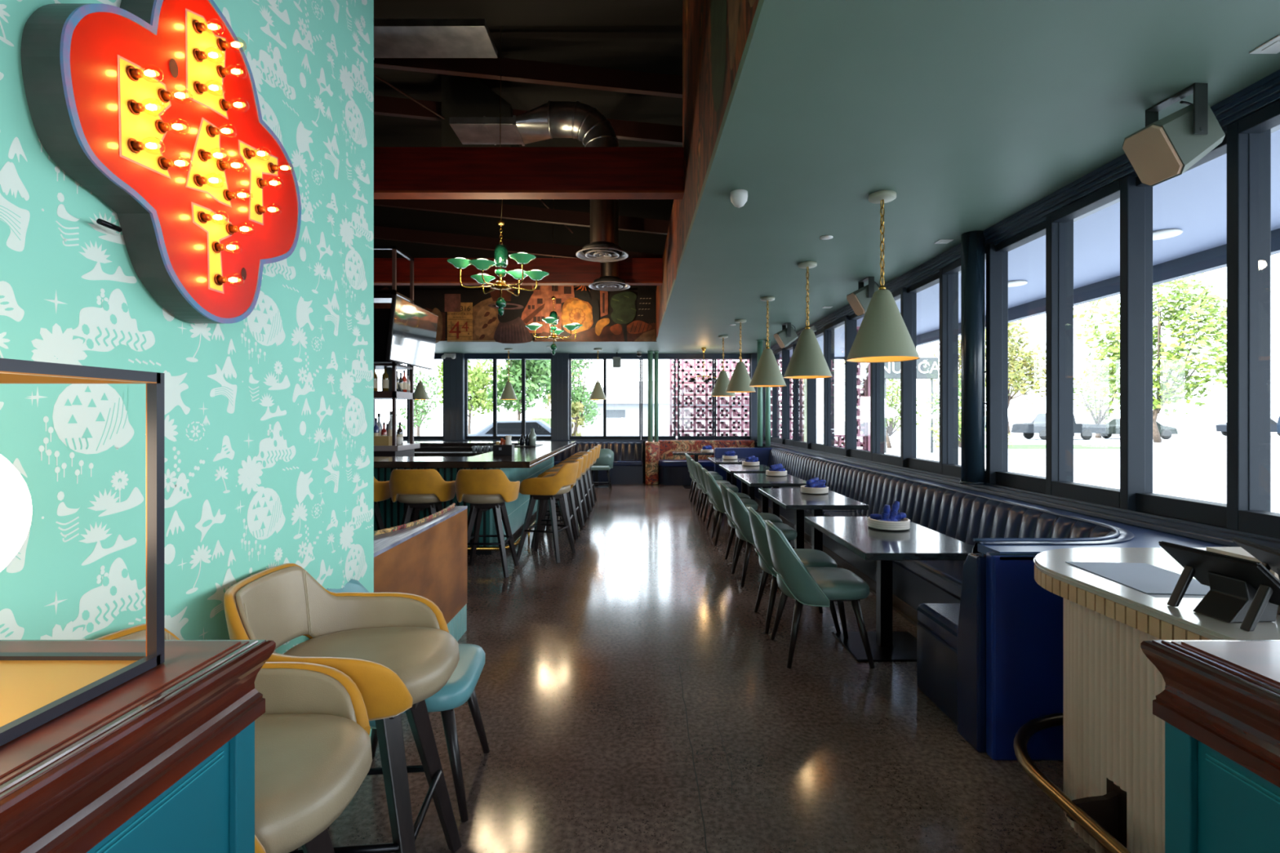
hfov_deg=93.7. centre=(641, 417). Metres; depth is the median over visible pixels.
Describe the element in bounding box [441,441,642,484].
banquette
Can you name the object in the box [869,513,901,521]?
rolled napkin
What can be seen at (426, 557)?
partition
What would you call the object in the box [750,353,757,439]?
wall pier
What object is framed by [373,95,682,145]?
rafter
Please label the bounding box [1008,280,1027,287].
recessed light
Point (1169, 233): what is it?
recessed light
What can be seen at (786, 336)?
wall speaker
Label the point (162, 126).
bulb
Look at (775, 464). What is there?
rolled napkin
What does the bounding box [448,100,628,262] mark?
air duct
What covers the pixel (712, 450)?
serving bowl
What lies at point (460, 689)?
dining chair
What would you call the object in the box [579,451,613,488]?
dining table
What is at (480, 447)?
tumbler
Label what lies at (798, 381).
window
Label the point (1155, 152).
speaker grille
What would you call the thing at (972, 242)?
round column
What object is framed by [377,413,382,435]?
liquor bottle
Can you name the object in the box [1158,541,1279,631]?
tablet
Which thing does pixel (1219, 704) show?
wooden counter
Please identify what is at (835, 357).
trim
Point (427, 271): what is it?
roof beam
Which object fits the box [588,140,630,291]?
air duct
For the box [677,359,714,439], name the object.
window
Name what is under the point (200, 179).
bulb
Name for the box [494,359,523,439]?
window
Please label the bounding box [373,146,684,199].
roof beam
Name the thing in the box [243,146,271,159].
bulb
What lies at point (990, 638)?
banquette
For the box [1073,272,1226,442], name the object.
tree
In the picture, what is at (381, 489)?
bar stool
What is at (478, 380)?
tree
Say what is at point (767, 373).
pendant lamp
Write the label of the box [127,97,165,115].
bulb
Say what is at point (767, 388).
steel post
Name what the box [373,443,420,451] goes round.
countertop
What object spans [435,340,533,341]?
trim
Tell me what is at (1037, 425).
pickup truck
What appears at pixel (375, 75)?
conduit
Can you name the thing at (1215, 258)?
beam
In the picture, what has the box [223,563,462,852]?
bar stool
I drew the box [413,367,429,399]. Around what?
pendant lamp
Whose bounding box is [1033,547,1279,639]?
countertop
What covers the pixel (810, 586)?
dining chair
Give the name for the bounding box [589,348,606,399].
pendant lamp
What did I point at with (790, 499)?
dining table
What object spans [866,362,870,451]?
pier
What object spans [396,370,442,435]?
tree
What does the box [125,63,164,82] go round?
bulb
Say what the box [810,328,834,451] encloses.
window
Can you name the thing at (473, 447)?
tumbler
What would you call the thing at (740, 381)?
pendant lamp
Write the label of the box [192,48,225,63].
bulb
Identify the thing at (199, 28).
bulb
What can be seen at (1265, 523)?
window
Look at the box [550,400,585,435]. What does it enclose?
bush
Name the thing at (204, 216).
bulb
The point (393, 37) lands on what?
air duct
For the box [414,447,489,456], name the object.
countertop
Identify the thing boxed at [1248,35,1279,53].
ceiling plate
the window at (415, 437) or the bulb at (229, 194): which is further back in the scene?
the window at (415, 437)
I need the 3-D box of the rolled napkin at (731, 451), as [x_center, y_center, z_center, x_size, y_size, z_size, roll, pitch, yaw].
[1.534,0.618,10.477,0.203,0.060,0.050,0,0,-26]
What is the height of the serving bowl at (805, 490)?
0.058 m
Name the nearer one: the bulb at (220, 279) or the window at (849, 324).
the bulb at (220, 279)
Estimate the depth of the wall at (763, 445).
12.99 m
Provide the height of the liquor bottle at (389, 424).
0.450 m
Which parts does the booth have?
seat, seat, floral backrest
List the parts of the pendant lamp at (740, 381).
lamp shade, chain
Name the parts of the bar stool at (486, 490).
leg, leg, seat, swivel plate, leg, leg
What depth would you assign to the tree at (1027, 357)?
52.43 m
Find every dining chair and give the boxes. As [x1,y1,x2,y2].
[326,578,489,822]
[685,453,719,501]
[686,455,722,506]
[691,459,730,515]
[695,462,738,522]
[701,467,751,535]
[705,471,758,546]
[719,481,782,570]
[725,488,796,587]
[746,506,840,634]
[763,520,875,668]
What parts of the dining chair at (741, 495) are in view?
backrest, leg, leg, seat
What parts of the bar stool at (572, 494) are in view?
leg, leg, leg, leg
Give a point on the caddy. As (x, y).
(498, 450)
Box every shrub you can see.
[857,370,921,448]
[924,386,986,447]
[925,370,986,447]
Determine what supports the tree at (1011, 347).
on the ground
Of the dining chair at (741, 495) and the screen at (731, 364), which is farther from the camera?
the screen at (731, 364)
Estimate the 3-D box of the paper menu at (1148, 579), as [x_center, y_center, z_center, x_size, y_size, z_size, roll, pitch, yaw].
[1.700,0.538,2.020,0.280,0.002,0.400,0,0,5]
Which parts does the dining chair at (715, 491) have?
leg, backrest, leg, seat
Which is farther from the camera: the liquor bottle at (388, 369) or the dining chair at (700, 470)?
the dining chair at (700, 470)
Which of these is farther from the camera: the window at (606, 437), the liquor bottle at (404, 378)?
the window at (606, 437)
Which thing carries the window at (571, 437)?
in the wall at (643, 442)
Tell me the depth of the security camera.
13.26 m
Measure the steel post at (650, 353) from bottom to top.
1.990 m
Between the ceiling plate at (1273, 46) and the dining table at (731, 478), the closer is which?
the ceiling plate at (1273, 46)
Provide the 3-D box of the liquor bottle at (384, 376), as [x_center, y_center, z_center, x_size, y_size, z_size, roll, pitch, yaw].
[-3.370,-0.511,7.900,0.086,0.340,0.086,0,0,0]
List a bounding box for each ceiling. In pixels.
[373,0,682,146]
[434,0,1279,353]
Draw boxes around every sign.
[20,0,301,323]
[884,357,939,453]
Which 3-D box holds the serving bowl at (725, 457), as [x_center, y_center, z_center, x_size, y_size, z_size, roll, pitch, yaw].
[1.550,0.701,10.500,0.264,0.058,0.264,0,0,0]
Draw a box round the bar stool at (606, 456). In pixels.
[587,448,613,491]
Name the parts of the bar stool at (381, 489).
leg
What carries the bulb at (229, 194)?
attached to the sign at (152, 107)
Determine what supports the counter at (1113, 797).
on the floor at (830, 752)
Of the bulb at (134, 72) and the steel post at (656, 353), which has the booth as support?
the steel post at (656, 353)
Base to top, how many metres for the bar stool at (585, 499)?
1.001 m
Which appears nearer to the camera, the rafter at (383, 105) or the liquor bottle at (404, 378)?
the rafter at (383, 105)
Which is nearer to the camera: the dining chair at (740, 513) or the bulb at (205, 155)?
the bulb at (205, 155)
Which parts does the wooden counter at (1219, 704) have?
panel frame, crown moulding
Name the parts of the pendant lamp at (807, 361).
cord, chain, lamp shade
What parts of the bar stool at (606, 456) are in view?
seat, backrest, leg, leg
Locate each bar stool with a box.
[93,623,372,852]
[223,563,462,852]
[373,476,391,529]
[389,469,455,524]
[454,469,519,577]
[516,461,578,563]
[530,457,583,547]
[541,453,588,536]
[549,450,591,526]
[556,448,595,518]
[566,444,600,504]
[568,446,598,511]
[587,448,613,491]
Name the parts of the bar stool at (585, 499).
leg, leg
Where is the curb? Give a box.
[985,444,1119,448]
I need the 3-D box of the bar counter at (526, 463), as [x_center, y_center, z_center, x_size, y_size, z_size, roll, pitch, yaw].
[-3.801,0.954,8.473,5.397,1.032,5.053,0,0,0]
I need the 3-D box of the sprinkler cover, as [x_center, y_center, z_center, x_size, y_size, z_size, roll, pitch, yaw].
[1.490,-1.444,4.830,0.104,0.012,0.104,0,0,0]
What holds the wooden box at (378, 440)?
on the bar shelf
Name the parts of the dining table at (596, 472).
table post, plate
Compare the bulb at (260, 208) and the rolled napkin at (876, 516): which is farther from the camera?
the rolled napkin at (876, 516)
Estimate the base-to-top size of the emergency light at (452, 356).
0.140 m
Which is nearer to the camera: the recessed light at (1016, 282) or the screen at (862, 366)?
the recessed light at (1016, 282)
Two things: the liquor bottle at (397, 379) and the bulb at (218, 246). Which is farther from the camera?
the liquor bottle at (397, 379)
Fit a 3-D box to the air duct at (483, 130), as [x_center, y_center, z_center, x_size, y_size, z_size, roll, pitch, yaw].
[-1.760,-3.290,6.900,0.740,0.104,0.524,0,0,0]
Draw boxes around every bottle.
[373,365,377,391]
[373,417,379,435]
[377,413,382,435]
[381,422,386,435]
[382,366,388,391]
[386,367,402,391]
[387,411,391,435]
[396,371,399,391]
[396,422,403,444]
[399,372,403,391]
[402,370,407,391]
[406,373,410,392]
[499,438,504,444]
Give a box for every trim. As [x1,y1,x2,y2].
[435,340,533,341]
[779,356,844,359]
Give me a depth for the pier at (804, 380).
14.50 m
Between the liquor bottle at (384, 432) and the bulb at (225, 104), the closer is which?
the bulb at (225, 104)
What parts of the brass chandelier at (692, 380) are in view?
stem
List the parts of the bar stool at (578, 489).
leg, leg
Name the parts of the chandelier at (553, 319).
lamp shade, lamp shade, stem, lamp shade, arm, lamp shade, lamp shade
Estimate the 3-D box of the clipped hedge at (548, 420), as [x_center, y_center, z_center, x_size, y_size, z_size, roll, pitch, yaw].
[-3.900,0.770,23.500,0.700,1.500,0.800,0,0,0]
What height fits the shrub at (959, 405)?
3.114 m
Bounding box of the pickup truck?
[1010,413,1106,439]
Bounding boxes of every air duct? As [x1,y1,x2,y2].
[373,18,497,57]
[441,75,519,146]
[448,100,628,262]
[448,115,524,146]
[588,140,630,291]
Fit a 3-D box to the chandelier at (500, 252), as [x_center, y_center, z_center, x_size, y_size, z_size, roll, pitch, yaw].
[-1.539,-2.660,6.519,1.051,3.140,1.046,0,0,0]
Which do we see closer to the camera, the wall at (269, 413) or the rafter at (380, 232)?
the wall at (269, 413)
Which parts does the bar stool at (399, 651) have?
seat, leg, swivel plate, leg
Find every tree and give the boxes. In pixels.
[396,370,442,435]
[435,360,504,434]
[485,360,551,420]
[544,360,587,411]
[571,360,600,433]
[926,335,986,399]
[958,319,1034,408]
[1008,320,1045,434]
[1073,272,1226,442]
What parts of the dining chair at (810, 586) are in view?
leg, leg, backrest, seat frame, seat, leg, leg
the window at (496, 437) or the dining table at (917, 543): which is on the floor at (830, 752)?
the dining table at (917, 543)
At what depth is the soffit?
4.96 m
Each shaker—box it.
[520,435,524,445]
[524,434,528,445]
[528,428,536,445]
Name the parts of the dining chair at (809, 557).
leg, backrest, leg, seat, leg, leg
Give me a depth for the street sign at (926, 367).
25.42 m
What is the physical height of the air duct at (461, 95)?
0.900 m
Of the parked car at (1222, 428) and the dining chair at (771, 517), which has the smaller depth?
the dining chair at (771, 517)
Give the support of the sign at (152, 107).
attached to the wall at (269, 413)
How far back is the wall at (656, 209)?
11.50 m
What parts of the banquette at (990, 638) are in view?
panel, seat, seat, tufted backrest, panel, panel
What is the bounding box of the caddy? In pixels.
[493,444,514,455]
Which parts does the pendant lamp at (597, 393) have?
lamp shade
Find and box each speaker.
[612,351,621,367]
[773,322,798,348]
[846,276,879,315]
[1122,82,1225,186]
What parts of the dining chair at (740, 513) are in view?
leg, backrest, leg, seat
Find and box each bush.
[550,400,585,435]
[1008,432,1013,446]
[1073,365,1119,438]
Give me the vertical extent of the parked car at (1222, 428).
1.414 m
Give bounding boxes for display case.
[0,358,164,746]
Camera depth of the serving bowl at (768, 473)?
7.44 m
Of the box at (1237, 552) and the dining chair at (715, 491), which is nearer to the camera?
the box at (1237, 552)
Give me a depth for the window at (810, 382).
9.72 m
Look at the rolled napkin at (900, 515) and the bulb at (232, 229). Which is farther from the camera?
the rolled napkin at (900, 515)
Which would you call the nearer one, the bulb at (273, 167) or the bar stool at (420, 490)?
the bulb at (273, 167)
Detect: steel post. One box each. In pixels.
[647,351,653,441]
[653,351,658,441]
[756,339,763,446]
[764,339,771,446]
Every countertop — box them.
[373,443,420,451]
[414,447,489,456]
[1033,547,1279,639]
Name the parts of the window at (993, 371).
handle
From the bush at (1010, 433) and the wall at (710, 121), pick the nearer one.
the wall at (710, 121)
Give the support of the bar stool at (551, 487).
on the floor at (830, 752)
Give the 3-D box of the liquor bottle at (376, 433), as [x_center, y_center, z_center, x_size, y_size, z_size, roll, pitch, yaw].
[-3.500,0.189,7.920,0.074,0.360,0.074,0,0,0]
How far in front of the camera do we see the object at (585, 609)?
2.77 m
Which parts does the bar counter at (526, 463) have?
foot rail, panel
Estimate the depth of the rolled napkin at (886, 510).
3.94 m
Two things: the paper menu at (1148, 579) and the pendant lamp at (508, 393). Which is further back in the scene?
the pendant lamp at (508, 393)
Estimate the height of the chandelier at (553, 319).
3.140 m
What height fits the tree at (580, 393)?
4.784 m
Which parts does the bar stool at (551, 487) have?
leg, leg, swivel plate, leg, seat, leg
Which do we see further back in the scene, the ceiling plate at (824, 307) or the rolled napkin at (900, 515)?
the ceiling plate at (824, 307)
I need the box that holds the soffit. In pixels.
[779,129,1279,356]
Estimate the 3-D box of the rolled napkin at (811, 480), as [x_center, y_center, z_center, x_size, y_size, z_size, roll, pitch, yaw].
[1.660,0.618,5.816,0.051,0.060,0.203,0,0,44]
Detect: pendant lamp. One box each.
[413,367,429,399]
[499,348,517,399]
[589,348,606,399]
[711,335,735,396]
[725,319,755,392]
[749,296,786,386]
[782,261,832,378]
[845,190,919,362]
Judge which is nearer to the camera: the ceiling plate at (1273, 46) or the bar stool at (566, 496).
the ceiling plate at (1273, 46)
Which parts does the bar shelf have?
frame, shelf, shelf, post, post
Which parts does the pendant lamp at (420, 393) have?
lamp shade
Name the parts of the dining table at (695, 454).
plate, table post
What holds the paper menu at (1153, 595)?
on the counter at (1113, 797)
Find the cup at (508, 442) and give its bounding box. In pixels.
[505,435,511,444]
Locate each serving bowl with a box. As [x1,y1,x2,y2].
[701,448,713,452]
[722,455,737,459]
[742,461,759,466]
[765,470,786,475]
[800,484,828,493]
[867,516,910,530]
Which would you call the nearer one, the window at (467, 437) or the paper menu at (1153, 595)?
the paper menu at (1153, 595)
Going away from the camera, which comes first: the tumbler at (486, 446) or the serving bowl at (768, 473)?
the serving bowl at (768, 473)
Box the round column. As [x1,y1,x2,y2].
[959,230,986,484]
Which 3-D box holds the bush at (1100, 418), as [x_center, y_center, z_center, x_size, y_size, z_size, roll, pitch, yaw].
[33.299,-1.130,44.076,4.387,5.342,4.279,0,0,-31]
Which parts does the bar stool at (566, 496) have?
leg, leg, leg, leg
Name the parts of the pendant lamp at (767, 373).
lamp shade, chain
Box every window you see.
[373,364,409,439]
[413,435,443,439]
[465,359,494,439]
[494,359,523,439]
[523,359,551,439]
[568,359,604,439]
[604,359,640,439]
[640,359,675,439]
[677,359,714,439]
[714,359,750,439]
[762,386,765,440]
[770,354,779,441]
[772,347,787,444]
[784,343,801,445]
[792,339,813,448]
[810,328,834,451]
[823,315,853,456]
[849,313,884,460]
[870,287,912,467]
[906,271,958,473]
[939,244,1002,484]
[995,219,1073,493]
[1045,175,1145,511]
[1135,128,1271,528]
[1226,100,1279,538]
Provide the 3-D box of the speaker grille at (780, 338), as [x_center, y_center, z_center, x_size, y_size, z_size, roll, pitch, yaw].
[2.135,-1.180,9.289,0.137,0.213,0.189,0,0,-6]
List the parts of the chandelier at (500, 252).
lamp shade, arm, lamp shade, lamp shade, arm, arm, chain, stem, cord, arm, arm, lamp shade, lamp shade, arm, lamp shade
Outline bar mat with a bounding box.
[514,444,543,447]
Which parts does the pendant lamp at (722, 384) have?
lamp shade, chain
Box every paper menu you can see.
[1065,561,1209,595]
[1069,564,1205,598]
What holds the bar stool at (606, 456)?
on the floor at (830, 752)
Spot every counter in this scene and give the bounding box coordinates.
[0,640,275,852]
[373,440,576,555]
[1013,547,1279,852]
[1140,640,1279,852]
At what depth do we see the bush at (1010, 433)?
24.32 m
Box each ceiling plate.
[822,306,832,308]
[933,239,953,244]
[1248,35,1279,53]
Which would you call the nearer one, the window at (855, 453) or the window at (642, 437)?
the window at (855, 453)
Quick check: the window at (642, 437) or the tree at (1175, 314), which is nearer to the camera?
the window at (642, 437)
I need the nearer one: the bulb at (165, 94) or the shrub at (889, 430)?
the bulb at (165, 94)
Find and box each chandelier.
[447,26,549,316]
[524,229,582,355]
[688,347,717,382]
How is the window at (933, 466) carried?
in the wall at (763, 445)
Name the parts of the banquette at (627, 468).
fluted backrest, seat, seat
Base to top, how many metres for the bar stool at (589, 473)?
1.001 m
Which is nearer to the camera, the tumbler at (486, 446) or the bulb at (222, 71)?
the bulb at (222, 71)
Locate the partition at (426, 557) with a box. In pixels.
[373,502,467,641]
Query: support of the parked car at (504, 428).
on the ground
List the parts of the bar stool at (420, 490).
leg, leg, seat, swivel plate, leg, leg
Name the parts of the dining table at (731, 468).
table post, table post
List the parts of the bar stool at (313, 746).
seat, leg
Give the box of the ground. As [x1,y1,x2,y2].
[381,421,1279,513]
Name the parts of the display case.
globe, plate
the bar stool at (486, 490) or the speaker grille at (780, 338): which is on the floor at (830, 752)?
the bar stool at (486, 490)
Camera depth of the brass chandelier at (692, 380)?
12.48 m
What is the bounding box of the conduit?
[373,73,573,233]
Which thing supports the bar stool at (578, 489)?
on the floor at (830, 752)
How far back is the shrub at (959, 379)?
30.49 m
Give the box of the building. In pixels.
[572,379,749,435]
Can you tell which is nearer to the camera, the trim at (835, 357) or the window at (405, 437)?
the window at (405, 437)
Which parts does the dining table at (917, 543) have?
plate, table post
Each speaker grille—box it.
[773,333,785,348]
[846,293,864,315]
[1122,124,1182,185]
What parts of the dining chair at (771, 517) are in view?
backrest, leg, leg, seat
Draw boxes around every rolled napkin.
[724,450,734,454]
[768,463,782,468]
[770,465,783,471]
[805,479,826,485]
[806,477,818,484]
[808,481,825,488]
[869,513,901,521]
[878,518,897,521]
[881,504,890,519]
[888,500,899,521]
[895,511,906,519]
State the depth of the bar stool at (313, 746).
1.27 m
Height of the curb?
0.030 m
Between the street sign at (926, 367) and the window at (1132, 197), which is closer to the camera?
the window at (1132, 197)
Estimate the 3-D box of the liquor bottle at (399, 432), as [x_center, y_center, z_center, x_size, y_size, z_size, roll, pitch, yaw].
[-3.300,0.219,8.200,0.082,0.300,0.082,0,0,0]
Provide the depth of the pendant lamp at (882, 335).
3.82 m
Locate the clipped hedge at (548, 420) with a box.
[531,417,551,425]
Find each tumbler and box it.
[471,445,475,452]
[478,445,482,452]
[484,445,488,452]
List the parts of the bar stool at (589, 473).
leg, leg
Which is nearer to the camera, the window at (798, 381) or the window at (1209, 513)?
the window at (1209, 513)
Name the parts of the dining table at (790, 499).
table post, table post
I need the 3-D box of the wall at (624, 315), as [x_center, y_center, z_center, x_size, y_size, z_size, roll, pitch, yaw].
[-3.897,-1.992,11.485,8.405,1.181,0.129,0,0,0]
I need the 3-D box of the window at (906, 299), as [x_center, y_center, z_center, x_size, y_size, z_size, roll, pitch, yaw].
[2.745,-0.410,6.625,0.100,1.860,0.880,0,0,0]
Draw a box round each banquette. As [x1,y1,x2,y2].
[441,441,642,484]
[714,447,1227,760]
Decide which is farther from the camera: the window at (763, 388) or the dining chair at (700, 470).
the window at (763, 388)
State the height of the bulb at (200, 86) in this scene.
0.036 m
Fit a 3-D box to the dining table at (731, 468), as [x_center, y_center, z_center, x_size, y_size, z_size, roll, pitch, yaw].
[1.555,1.103,8.765,0.690,0.735,1.190,0,0,0]
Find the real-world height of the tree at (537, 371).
6.426 m
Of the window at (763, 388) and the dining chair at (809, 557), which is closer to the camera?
the dining chair at (809, 557)
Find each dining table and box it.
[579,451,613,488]
[671,451,714,488]
[707,457,746,485]
[719,464,769,512]
[733,473,806,548]
[758,488,868,551]
[804,516,973,662]
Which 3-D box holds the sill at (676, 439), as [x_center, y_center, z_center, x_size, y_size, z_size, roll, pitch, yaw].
[-2.690,0.532,13.700,10.820,0.035,0.200,0,0,0]
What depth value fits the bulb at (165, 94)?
1.39 m
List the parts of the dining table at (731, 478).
table post, table post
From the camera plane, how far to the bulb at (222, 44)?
1.58 m
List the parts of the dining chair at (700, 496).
backrest, leg, leg, seat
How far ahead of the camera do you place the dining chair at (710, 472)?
10.71 m
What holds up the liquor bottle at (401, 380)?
on the bar shelf
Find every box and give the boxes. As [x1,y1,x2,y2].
[373,435,391,445]
[1206,546,1279,579]
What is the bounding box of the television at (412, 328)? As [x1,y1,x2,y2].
[386,294,438,369]
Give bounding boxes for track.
[772,81,1279,351]
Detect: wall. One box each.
[0,0,373,737]
[373,199,673,289]
[373,285,657,343]
[420,441,760,481]
[433,69,1279,359]
[606,422,749,438]
[656,0,759,337]
[760,444,779,448]
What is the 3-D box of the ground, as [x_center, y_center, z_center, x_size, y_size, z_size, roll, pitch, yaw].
[35.000,1.555,80.000,190.000,0.070,280.000,0,0,0]
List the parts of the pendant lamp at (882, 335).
cord, chain, lamp shade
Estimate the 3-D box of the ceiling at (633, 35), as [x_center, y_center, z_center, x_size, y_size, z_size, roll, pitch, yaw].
[-3.525,-4.280,4.200,9.150,0.100,14.800,0,0,0]
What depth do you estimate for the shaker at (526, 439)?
9.08 m
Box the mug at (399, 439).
[396,436,403,444]
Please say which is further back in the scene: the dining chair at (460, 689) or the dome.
the dome
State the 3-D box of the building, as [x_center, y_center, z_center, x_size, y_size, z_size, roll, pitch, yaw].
[1.250,-0.780,51.950,16.500,4.600,9.100,0,0,0]
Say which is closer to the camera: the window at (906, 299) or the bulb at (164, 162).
the bulb at (164, 162)
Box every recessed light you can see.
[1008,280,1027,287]
[1152,228,1182,239]
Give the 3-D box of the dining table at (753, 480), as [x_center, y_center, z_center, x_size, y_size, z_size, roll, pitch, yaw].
[1.555,1.103,7.255,0.690,0.735,1.190,0,0,0]
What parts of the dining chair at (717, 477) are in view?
backrest, leg, leg, seat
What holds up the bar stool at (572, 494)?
on the floor at (830, 752)
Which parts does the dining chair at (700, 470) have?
backrest, leg, leg, seat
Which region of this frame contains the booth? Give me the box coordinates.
[645,440,754,485]
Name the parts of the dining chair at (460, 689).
backrest, leg, seat, leg, leg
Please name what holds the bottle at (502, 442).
in the caddy
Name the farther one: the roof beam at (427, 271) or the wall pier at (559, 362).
the wall pier at (559, 362)
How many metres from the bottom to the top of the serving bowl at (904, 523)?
0.058 m
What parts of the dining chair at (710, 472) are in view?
backrest, leg, seat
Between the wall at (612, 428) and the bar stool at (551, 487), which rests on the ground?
the wall at (612, 428)
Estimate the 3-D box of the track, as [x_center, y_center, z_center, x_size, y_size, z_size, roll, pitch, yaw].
[2.699,-1.367,5.250,0.056,0.074,16.900,0,0,0]
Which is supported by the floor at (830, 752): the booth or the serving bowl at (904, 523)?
the booth
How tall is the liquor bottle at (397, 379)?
0.270 m
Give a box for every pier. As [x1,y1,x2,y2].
[443,353,465,439]
[551,353,568,439]
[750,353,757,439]
[802,378,806,441]
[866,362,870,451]
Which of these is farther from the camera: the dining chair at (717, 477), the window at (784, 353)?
the window at (784, 353)
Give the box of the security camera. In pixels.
[636,351,641,356]
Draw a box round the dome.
[730,189,747,208]
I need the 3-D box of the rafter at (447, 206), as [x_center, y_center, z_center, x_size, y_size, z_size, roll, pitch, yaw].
[-3.590,-3.369,9.400,8.378,1.038,0.080,0,0,0]
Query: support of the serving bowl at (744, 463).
on the dining table at (731, 468)
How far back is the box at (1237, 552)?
2.14 m
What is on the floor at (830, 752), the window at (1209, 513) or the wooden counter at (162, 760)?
the wooden counter at (162, 760)
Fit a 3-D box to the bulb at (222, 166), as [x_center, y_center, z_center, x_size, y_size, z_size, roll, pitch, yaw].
[-1.077,-0.665,1.583,0.066,0.036,0.036,0,0,0]
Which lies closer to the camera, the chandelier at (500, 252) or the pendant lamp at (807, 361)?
the pendant lamp at (807, 361)
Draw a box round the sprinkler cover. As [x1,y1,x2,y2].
[819,235,833,239]
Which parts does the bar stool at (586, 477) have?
leg, leg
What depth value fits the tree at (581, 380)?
32.02 m
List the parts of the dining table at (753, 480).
table post, plate, table post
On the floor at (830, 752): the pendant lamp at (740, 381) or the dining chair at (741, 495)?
the dining chair at (741, 495)
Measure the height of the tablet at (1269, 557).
0.179 m
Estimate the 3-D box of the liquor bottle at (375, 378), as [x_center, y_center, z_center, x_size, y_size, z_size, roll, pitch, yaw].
[-3.500,-0.506,7.860,0.086,0.330,0.086,0,0,0]
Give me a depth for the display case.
0.82 m
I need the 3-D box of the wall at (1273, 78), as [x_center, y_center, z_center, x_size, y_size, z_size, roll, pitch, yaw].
[-2.575,-1.390,5.350,11.050,0.120,17.100,0,0,0]
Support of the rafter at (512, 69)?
attached to the ceiling at (633, 35)
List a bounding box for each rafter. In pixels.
[373,57,682,97]
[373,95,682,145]
[373,199,669,235]
[373,226,662,257]
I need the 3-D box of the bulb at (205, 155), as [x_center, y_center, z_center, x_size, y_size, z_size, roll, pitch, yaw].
[-1.077,-0.662,1.518,0.066,0.036,0.036,0,0,0]
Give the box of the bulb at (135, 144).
[127,136,165,154]
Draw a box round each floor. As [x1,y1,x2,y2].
[298,481,1096,852]
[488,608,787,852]
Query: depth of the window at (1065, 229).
3.94 m
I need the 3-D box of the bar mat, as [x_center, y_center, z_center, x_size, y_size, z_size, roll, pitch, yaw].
[-1.720,0.434,9.200,0.320,0.012,0.700,0,0,0]
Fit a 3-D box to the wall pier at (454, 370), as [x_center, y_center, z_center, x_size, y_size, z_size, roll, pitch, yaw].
[-4.262,-0.465,13.726,0.457,1.969,0.308,0,0,0]
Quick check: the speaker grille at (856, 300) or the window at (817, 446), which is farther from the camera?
the window at (817, 446)
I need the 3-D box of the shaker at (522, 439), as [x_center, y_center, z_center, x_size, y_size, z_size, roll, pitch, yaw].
[-1.810,0.348,9.100,0.069,0.160,0.067,0,0,0]
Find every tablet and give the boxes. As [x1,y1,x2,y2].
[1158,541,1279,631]
[1231,537,1279,615]
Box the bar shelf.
[373,245,420,456]
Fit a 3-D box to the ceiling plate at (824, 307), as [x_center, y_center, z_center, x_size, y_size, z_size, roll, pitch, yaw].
[2.450,-1.446,7.900,0.110,0.009,0.110,0,0,0]
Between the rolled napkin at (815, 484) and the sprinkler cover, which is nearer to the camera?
the sprinkler cover
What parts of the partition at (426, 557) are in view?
backrest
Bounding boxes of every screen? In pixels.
[669,357,802,441]
[834,435,844,448]
[857,326,866,450]
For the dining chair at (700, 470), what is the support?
on the floor at (830, 752)
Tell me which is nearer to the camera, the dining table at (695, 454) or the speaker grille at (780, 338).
the speaker grille at (780, 338)
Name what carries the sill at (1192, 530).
on the wall at (763, 445)
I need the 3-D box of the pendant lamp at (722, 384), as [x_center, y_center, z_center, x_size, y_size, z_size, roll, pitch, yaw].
[1.460,-0.930,10.700,0.448,1.110,0.448,0,0,0]
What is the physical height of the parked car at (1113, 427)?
1.414 m
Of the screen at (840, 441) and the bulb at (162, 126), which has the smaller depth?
the bulb at (162, 126)
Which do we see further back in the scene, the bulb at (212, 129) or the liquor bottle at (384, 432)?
the liquor bottle at (384, 432)
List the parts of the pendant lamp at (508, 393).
lamp shade, chain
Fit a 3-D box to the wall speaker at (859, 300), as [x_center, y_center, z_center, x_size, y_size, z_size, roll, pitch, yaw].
[2.352,-1.261,6.299,0.350,0.379,0.250,0,0,-6]
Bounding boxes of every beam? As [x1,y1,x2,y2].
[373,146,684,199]
[373,257,662,285]
[843,228,1279,364]
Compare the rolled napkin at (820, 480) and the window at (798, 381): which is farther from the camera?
the window at (798, 381)
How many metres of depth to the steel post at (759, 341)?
11.24 m
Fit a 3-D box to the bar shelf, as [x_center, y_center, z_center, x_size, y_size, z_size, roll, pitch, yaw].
[-4.145,-0.380,8.130,2.010,3.700,0.780,0,0,0]
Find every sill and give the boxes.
[403,439,757,441]
[755,440,1279,551]
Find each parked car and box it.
[467,420,551,435]
[1100,418,1177,439]
[1215,418,1279,435]
[1276,416,1279,433]
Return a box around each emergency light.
[441,353,455,359]
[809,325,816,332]
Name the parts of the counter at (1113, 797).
foot rail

